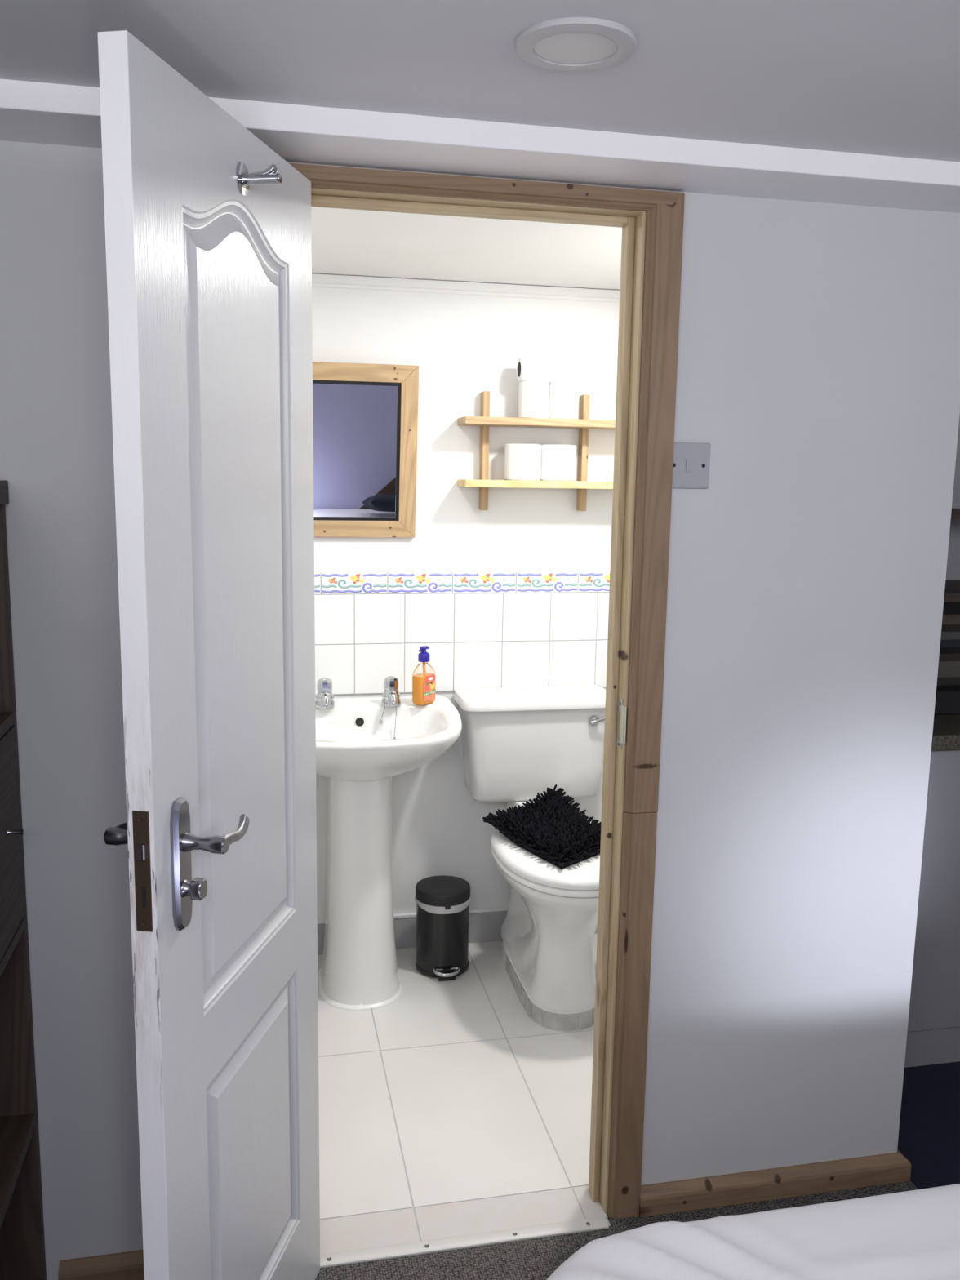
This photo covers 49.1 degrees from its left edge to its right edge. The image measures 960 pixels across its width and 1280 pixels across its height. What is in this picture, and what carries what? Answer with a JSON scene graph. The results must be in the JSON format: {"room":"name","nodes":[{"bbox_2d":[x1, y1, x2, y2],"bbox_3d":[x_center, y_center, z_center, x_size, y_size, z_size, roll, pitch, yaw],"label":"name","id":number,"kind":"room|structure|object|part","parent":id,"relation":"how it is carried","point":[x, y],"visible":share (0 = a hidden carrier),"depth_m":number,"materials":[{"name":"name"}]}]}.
{"room":"bedroom","nodes":[
{"label":"bedroom","id":0,"kind":"room"},
{"bbox_2d":[311,286,619,919],"bbox_3d":[-0.143,-0.149,3.268,1.670,2.320,0.100,-1,9,-12],"label":"wall","id":1,"kind":"structure","parent":0,"point":[463,347],"depth_m":3.19,"materials":[{"name":"paint"}]},
{"bbox_2d":[312,361,418,537],"bbox_3d":[-0.432,-0.547,3.051,0.500,0.500,0.072,-1,9,-12],"label":"mirror","id":2,"kind":"object","parent":1,"relation":"attached to","point":[365,415],"visible":0.51,"depth_m":3.07,"materials":[{"name":"brown wood"}]},
{"bbox_3d":[-0.432,-0.548,3.052,0.404,0.406,0.003,-1,16,-12],"label":"glass","id":3,"kind":"part","parent":2,"relation":"part of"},
{"bbox_3d":[-0.441,-0.330,3.112,0.499,0.050,0.013,-1,16,-12],"label":"frame rail","id":4,"kind":"part","parent":2,"relation":"part of","materials":[{"name":"brown wood"}]},
{"bbox_3d":[-0.423,-0.765,2.991,0.499,0.050,0.013,-1,16,-12],"label":"frame rail","id":5,"kind":"part","parent":2,"relation":"part of","materials":[{"name":"brown wood"}]},
{"bbox_2d":[317,906,597,955],"bbox_3d":[-0.159,0.930,3.378,1.447,0.112,0.014,-1,9,-12],"label":"baseboard","id":6,"kind":"structure","parent":1,"relation":"attached to","point":[485,924],"depth_m":3.40,"materials":[{"name":"grey tile"}]},
{"bbox_2d":[314,571,608,694],"bbox_3d":[-0.145,-0.024,3.233,1.447,0.373,0.008,-1,9,-12],"label":"wall tiles","id":7,"kind":"object","parent":1,"relation":"attached to","point":[473,639],"depth_m":3.25,"materials":[{"name":"white tile"}]},
{"bbox_2d":[314,571,609,594],"bbox_3d":[-0.142,-0.175,3.208,1.445,0.065,0.008,-1,9,-12],"label":"trim","id":8,"kind":"structure","parent":1,"relation":"attached to","point":[332,583],"depth_m":3.22,"materials":[{"name":"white tile"}]},
{"bbox_2d":[311,273,619,302],"bbox_3d":[-0.128,-1.035,3.071,1.447,0.036,0.016,-1,9,-12],"label":"trim","id":9,"kind":"structure","parent":1,"relation":"attached to","point":[317,280],"depth_m":3.08,"materials":[{"name":"paint"}]},
{"bbox_2d":[457,391,615,511],"bbox_3d":[0.219,-0.565,3.162,0.563,0.351,0.125,-1,9,-12],"label":"wall shelf","id":10,"kind":"object","parent":1,"relation":"attached to","point":[484,420],"visible":0.76,"depth_m":3.12,"materials":[{"name":"brown wood"}]},
{"bbox_2d":[504,444,541,480],"bbox_3d":[0.128,-0.532,3.145,0.109,0.106,0.109,-1,9,-12],"label":"toilet roll","id":11,"kind":"object","parent":10,"relation":"on","point":[522,461],"visible":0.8,"depth_m":3.10,"materials":[{"name":"white paper"}]},
{"bbox_2d":[518,381,549,418],"bbox_3d":[0.159,-0.710,3.118,0.090,0.106,0.090,-1,9,-12],"label":"toilet roll","id":12,"kind":"object","parent":10,"relation":"on","point":[533,396],"visible":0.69,"depth_m":3.08,"materials":[{"name":"white paper"}]},
{"bbox_2d":[516,357,555,382],"bbox_3d":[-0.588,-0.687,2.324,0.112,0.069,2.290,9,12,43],"label":"toilet roll","id":13,"kind":"object","parent":12,"relation":"on","point":[528,369],"visible":1,"depth_m":3.07,"materials":[{"name":"white paper"}]},
{"bbox_2d":[540,444,576,480],"bbox_3d":[0.235,-0.534,3.168,0.109,0.106,0.109,-1,9,-12],"label":"toilet roll","id":14,"kind":"object","parent":10,"relation":"on","point":[558,462],"visible":0.9,"depth_m":3.12,"materials":[{"name":"white paper"}]},
{"bbox_2d":[548,382,578,418],"bbox_3d":[0.248,-0.712,3.139,0.090,0.106,0.090,-1,9,-12],"label":"toilet roll","id":15,"kind":"object","parent":10,"relation":"on","point":[563,396],"visible":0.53,"depth_m":3.10,"materials":[{"name":"white paper"}]},
{"bbox_2d":[0,140,959,1279],"bbox_3d":[-0.167,0.133,1.961,2.217,2.125,0.100,-1,9,-12],"label":"wall","id":16,"kind":"structure","parent":0,"point":[819,350],"depth_m":2.00,"materials":[{"name":"paint"}]},
{"bbox_2d":[57,1249,144,1279],"bbox_3d":[-0.583,1.174,1.976,0.393,0.056,0.022,-1,9,-12],"label":"baseboard","id":17,"kind":"structure","parent":16,"relation":"attached to","point":[128,1265],"depth_m":1.95,"materials":[{"name":"brown wood"}]},
{"bbox_2d":[97,30,319,1279],"bbox_3d":[-0.358,0.272,1.560,0.162,1.960,0.597,3,9,10],"label":"door","id":18,"kind":"structure","parent":16,"relation":"in","point":[208,237],"depth_m":1.42,"materials":[{"name":"white wood"}]},
{"bbox_3d":[-0.444,0.246,1.379,0.055,0.026,0.103,3,9,10],"label":"lever","id":19,"kind":"part","parent":18,"relation":"part of","materials":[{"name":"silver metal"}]},
{"bbox_3d":[-0.409,0.281,1.273,0.021,0.152,0.003,3,9,10],"label":"lock plate","id":20,"kind":"part","parent":18,"relation":"part of","materials":[{"name":"brown metal"}]},
{"bbox_3d":[-0.377,0.284,1.330,0.010,0.171,0.039,3,9,10],"label":"handle plate","id":21,"kind":"part","parent":18,"relation":"part of","materials":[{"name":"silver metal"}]},
{"bbox_3d":[-0.338,0.250,1.361,0.055,0.026,0.103,3,9,10],"label":"lever","id":22,"kind":"part","parent":18,"relation":"part of","materials":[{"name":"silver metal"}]},
{"bbox_2d":[0,79,959,213],"bbox_3d":[0.708,-0.812,1.861,3.920,0.040,0.165,-1,9,-12],"label":"ceiling beam","id":23,"kind":"structure","parent":16,"relation":"attached to","point":[31,112],"depth_m":1.69,"materials":[{"name":"white paint"}]},
{"bbox_2d":[288,162,684,1218],"bbox_3d":[-0.026,0.196,1.991,0.736,2.002,0.118,-1,9,-12],"label":"trim","id":24,"kind":"structure","parent":16,"relation":"attached to","point":[651,222],"depth_m":1.97,"materials":[{"name":"brown wood"}]},
{"bbox_3d":[-0.001,-0.770,1.790,0.735,0.032,0.018,-1,9,-12],"label":"architrave","id":25,"kind":"part","parent":24,"relation":"part of","materials":[{"name":"brown wood"}]},
{"bbox_3d":[0.272,0.161,2.019,0.005,0.098,0.035,-2,9,-18],"label":"strike plate","id":26,"kind":"part","parent":24,"relation":"part of","materials":[{"name":"silver metal"}]},
{"bbox_3d":[0.312,0.198,2.012,0.064,2.002,0.019,-1,9,-12],"label":"architrave","id":27,"kind":"part","parent":24,"relation":"part of","materials":[{"name":"brown wood"}]},
{"bbox_2d":[671,442,710,488],"bbox_3d":[0.390,-0.324,1.949,0.077,0.084,0.010,-1,9,-12],"label":"light switch","id":28,"kind":"object","parent":16,"relation":"attached to","point":[691,464],"visible":1,"depth_m":1.95,"materials":[{"name":"grey plastic"}]},
{"bbox_2d":[639,1149,911,1217],"bbox_3d":[0.621,1.146,2.278,0.621,0.056,0.122,-1,9,-12],"label":"baseboard","id":29,"kind":"structure","parent":16,"relation":"attached to","point":[753,1186],"depth_m":2.22,"materials":[{"name":"brown wood"}]},
{"bbox_2d":[0,0,959,290],"bbox_3d":[0.779,-0.829,1.517,4.120,0.107,3.652,-1,9,-12],"label":"ceiling","id":30,"kind":"structure","parent":0,"point":[865,77],"depth_m":1.44,"materials":[{"name":"paint"}]},
{"bbox_2d":[514,17,637,71],"bbox_3d":[0.121,-0.753,1.332,0.155,0.010,0.155,-1,9,-12],"label":"recessed light","id":31,"kind":"object","parent":30,"relation":"in","point":[569,43],"visible":1,"depth_m":1.32,"materials":[{"name":"grey plastic"}]},
{"bbox_2d":[533,31,617,64],"bbox_3d":[0.121,-0.752,1.332,0.109,0.004,0.109,-1,9,-12],"label":"diffuser","id":32,"kind":"object","parent":31,"relation":"attached to","point":[548,47],"depth_m":1.33,"materials":[{"name":"grey plastic"}]},
{"bbox_2d":[315,933,959,1279],"bbox_3d":[0.755,1.299,1.800,4.120,0.100,3.552,-1,9,-12],"label":"floor","id":33,"kind":"structure","parent":0,"point":[446,1110],"depth_m":2.43,"materials":[{"name":"grey tile"}]},
{"bbox_2d":[0,480,46,1279],"bbox_3d":[-0.858,0.570,1.185,0.454,1.480,1.248,-1,9,-12],"label":"shelf unit","id":34,"kind":"object","parent":33,"relation":"on","point":[22,1242],"visible":1,"depth_m":1.82,"materials":[{"name":"black wood"}]},
{"bbox_3d":[-0.904,0.359,1.452,0.379,0.334,0.598,-1,9,-12],"label":"drawer","id":35,"kind":"part","parent":34,"relation":"part of","materials":[{"name":"brown wood"}]},
{"bbox_3d":[-0.751,0.311,1.698,0.026,0.009,0.009,-1,9,-12],"label":"knob","id":36,"kind":"part","parent":34,"relation":"part of","materials":[{"name":"silver metal"}]},
{"bbox_2d":[315,675,462,1009],"bbox_3d":[-0.342,0.576,3.025,0.573,0.914,0.509,-1,9,-12],"label":"basin","id":37,"kind":"object","parent":33,"relation":"on","point":[363,741],"visible":0.84,"depth_m":2.98,"materials":[{"name":"white ceramic"}]},
{"bbox_2d":[315,677,334,708],"bbox_3d":[-0.448,0.153,3.037,0.058,0.086,0.088,-1,9,-12],"label":"tap","id":38,"kind":"object","parent":37,"relation":"on","point":[324,696],"depth_m":3.03,"materials":[{"name":"silver metal"}]},
{"bbox_3d":[-0.338,0.294,2.981,0.573,0.176,0.509,-1,9,-12],"label":"bowl","id":39,"kind":"part","parent":37,"relation":"part of","materials":[{"name":"white ceramic"}]},
{"bbox_2d":[381,675,400,706],"bbox_3d":[-0.258,0.150,3.077,0.058,0.086,0.088,-1,9,-12],"label":"tap","id":40,"kind":"object","parent":37,"relation":"on","point":[391,695],"depth_m":3.07,"materials":[{"name":"silver metal"}]},
{"bbox_2d":[412,645,435,705],"bbox_3d":[-0.165,0.104,3.094,0.046,0.170,0.067,8,12,39],"label":"soap dispenser","id":41,"kind":"object","parent":37,"relation":"on","point":[424,691],"visible":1,"depth_m":3.08,"materials":[{"name":"orange plastic"}]},
{"bbox_2d":[414,875,470,981],"bbox_3d":[-0.116,0.877,3.217,0.172,0.268,0.180,6,10,28],"label":"pedal bin","id":42,"kind":"object","parent":33,"relation":"on","point":[442,901],"visible":1,"depth_m":3.16,"materials":[{"name":"black metal"}]},
{"bbox_3d":[-0.113,0.766,3.203,0.168,0.044,0.171,-1,9,-12],"label":"bin lid","id":43,"kind":"part","parent":42,"relation":"part of","materials":[{"name":"black plastic"}]},
{"bbox_2d":[320,1216,608,1267],"bbox_3d":[-0.032,1.191,2.081,0.593,0.008,0.029,-1,9,-12],"label":"threshold strip","id":44,"kind":"object","parent":33,"relation":"on","point":[342,1258],"visible":0.98,"depth_m":2.08,"materials":[{"name":"grey metal"}]},
{"bbox_2d":[502,940,595,1031],"bbox_3d":[0.203,1.005,3.139,0.212,0.050,0.544,-1,9,-12],"label":"plinth","id":45,"kind":"object","parent":33,"relation":"on","point":[584,1019],"depth_m":2.90,"materials":[{"name":"white"}]},
{"bbox_2d":[453,684,605,1012],"bbox_3d":[0.219,0.592,3.028,0.485,0.800,0.734,-1,9,-12],"label":"toilet","id":46,"kind":"object","parent":45,"relation":"on","point":[518,743],"visible":0.66,"depth_m":3.13,"materials":[{"name":"white ceramic"}]},
{"bbox_3d":[0.172,0.177,3.223,0.485,0.040,0.208,-1,9,-12],"label":"cistern lid","id":47,"kind":"part","parent":46,"relation":"part of","materials":[{"name":"white ceramic"}]},
{"bbox_2d":[482,784,601,868],"bbox_3d":[0.224,0.513,2.931,0.321,0.089,0.398,-5,11,-34],"label":"mat","id":48,"kind":"object","parent":46,"relation":"on","point":[552,829],"visible":0.94,"depth_m":2.94,"materials":[{"name":"black fabric"}]},
{"bbox_3d":[0.246,0.612,2.901,0.394,0.020,0.469,-1,9,-12],"label":"seat","id":49,"kind":"part","parent":46,"relation":"part of","materials":[{"name":"white plastic"}]},
{"bbox_3d":[0.244,0.582,2.908,0.398,0.038,0.496,-1,9,-12],"label":"seat lid","id":50,"kind":"part","parent":46,"relation":"part of","materials":[{"name":"white plastic"}]},
{"bbox_3d":[0.369,0.241,3.177,0.079,0.041,0.027,-1,9,-12],"label":"flush lever","id":51,"kind":"part","parent":46,"relation":"part of","materials":[{"name":"silver metal"}]},
{"bbox_2d":[904,750,959,1067],"bbox_3d":[1.441,0.641,3.014,1.260,0.853,0.630,-1,9,-12],"label":"base cabinet","id":52,"kind":"object","parent":33,"relation":"on","point":[933,1033],"visible":0.1,"depth_m":2.68,"materials":[{"name":"grey laminate"}]},
{"bbox_2d":[931,714,959,751],"bbox_3d":[1.437,0.199,2.949,1.320,0.040,0.623,-1,9,-12],"label":"countertop","id":53,"kind":"structure","parent":52,"relation":"on","point":[946,727],"depth_m":2.59,"materials":[{"name":"stone"}]},
{"bbox_2d":[933,684,959,715],"bbox_3d":[1.336,0.160,2.843,0.720,0.068,0.059,-1,9,-12],"label":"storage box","id":54,"kind":"object","parent":53,"relation":"on","point":[947,697],"visible":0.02,"depth_m":2.80,"materials":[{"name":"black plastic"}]},
{"bbox_3d":[1.144,1.177,0.908,1.840,0.390,1.455,-1,9,-12],"label":"bed","id":55,"kind":"object","parent":33,"relation":"on","visible":0},
{"bbox_2d":[546,1183,959,1279],"bbox_3d":[1.137,1.088,0.946,2.015,0.356,1.579,-1,9,-12],"label":"duvet","id":56,"kind":"object","parent":55,"relation":"on","point":[913,1234],"visible":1,"depth_m":1.45,"materials":[{"name":"white fabric"}]},
{"bbox_2d":[945,414,959,579],"bbox_3d":[1.601,-0.128,3.307,1.803,2.320,0.100,-1,9,-12],"label":"wall","id":57,"kind":"structure","parent":0,"point":[953,571],"depth_m":3.19,"materials":[{"name":"paint"}]},
{"bbox_2d":[936,601,959,685],"bbox_3d":[1.511,0.021,2.900,1.050,0.260,0.006,-1,9,-12],"label":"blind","id":58,"kind":"object","parent":57,"relation":"attached to","point":[948,667],"visible":0.02,"depth_m":2.85,"materials":[{"name":"fabric"}]},
{"bbox_2d":[943,508,959,602],"bbox_3d":[1.498,-0.413,3.000,1.120,0.565,0.355,-1,9,-12],"label":"shelf","id":59,"kind":"object","parent":57,"relation":"attached to","point":[952,590],"visible":0.04,"depth_m":2.83,"materials":[{"name":"black wood"}]}
]}

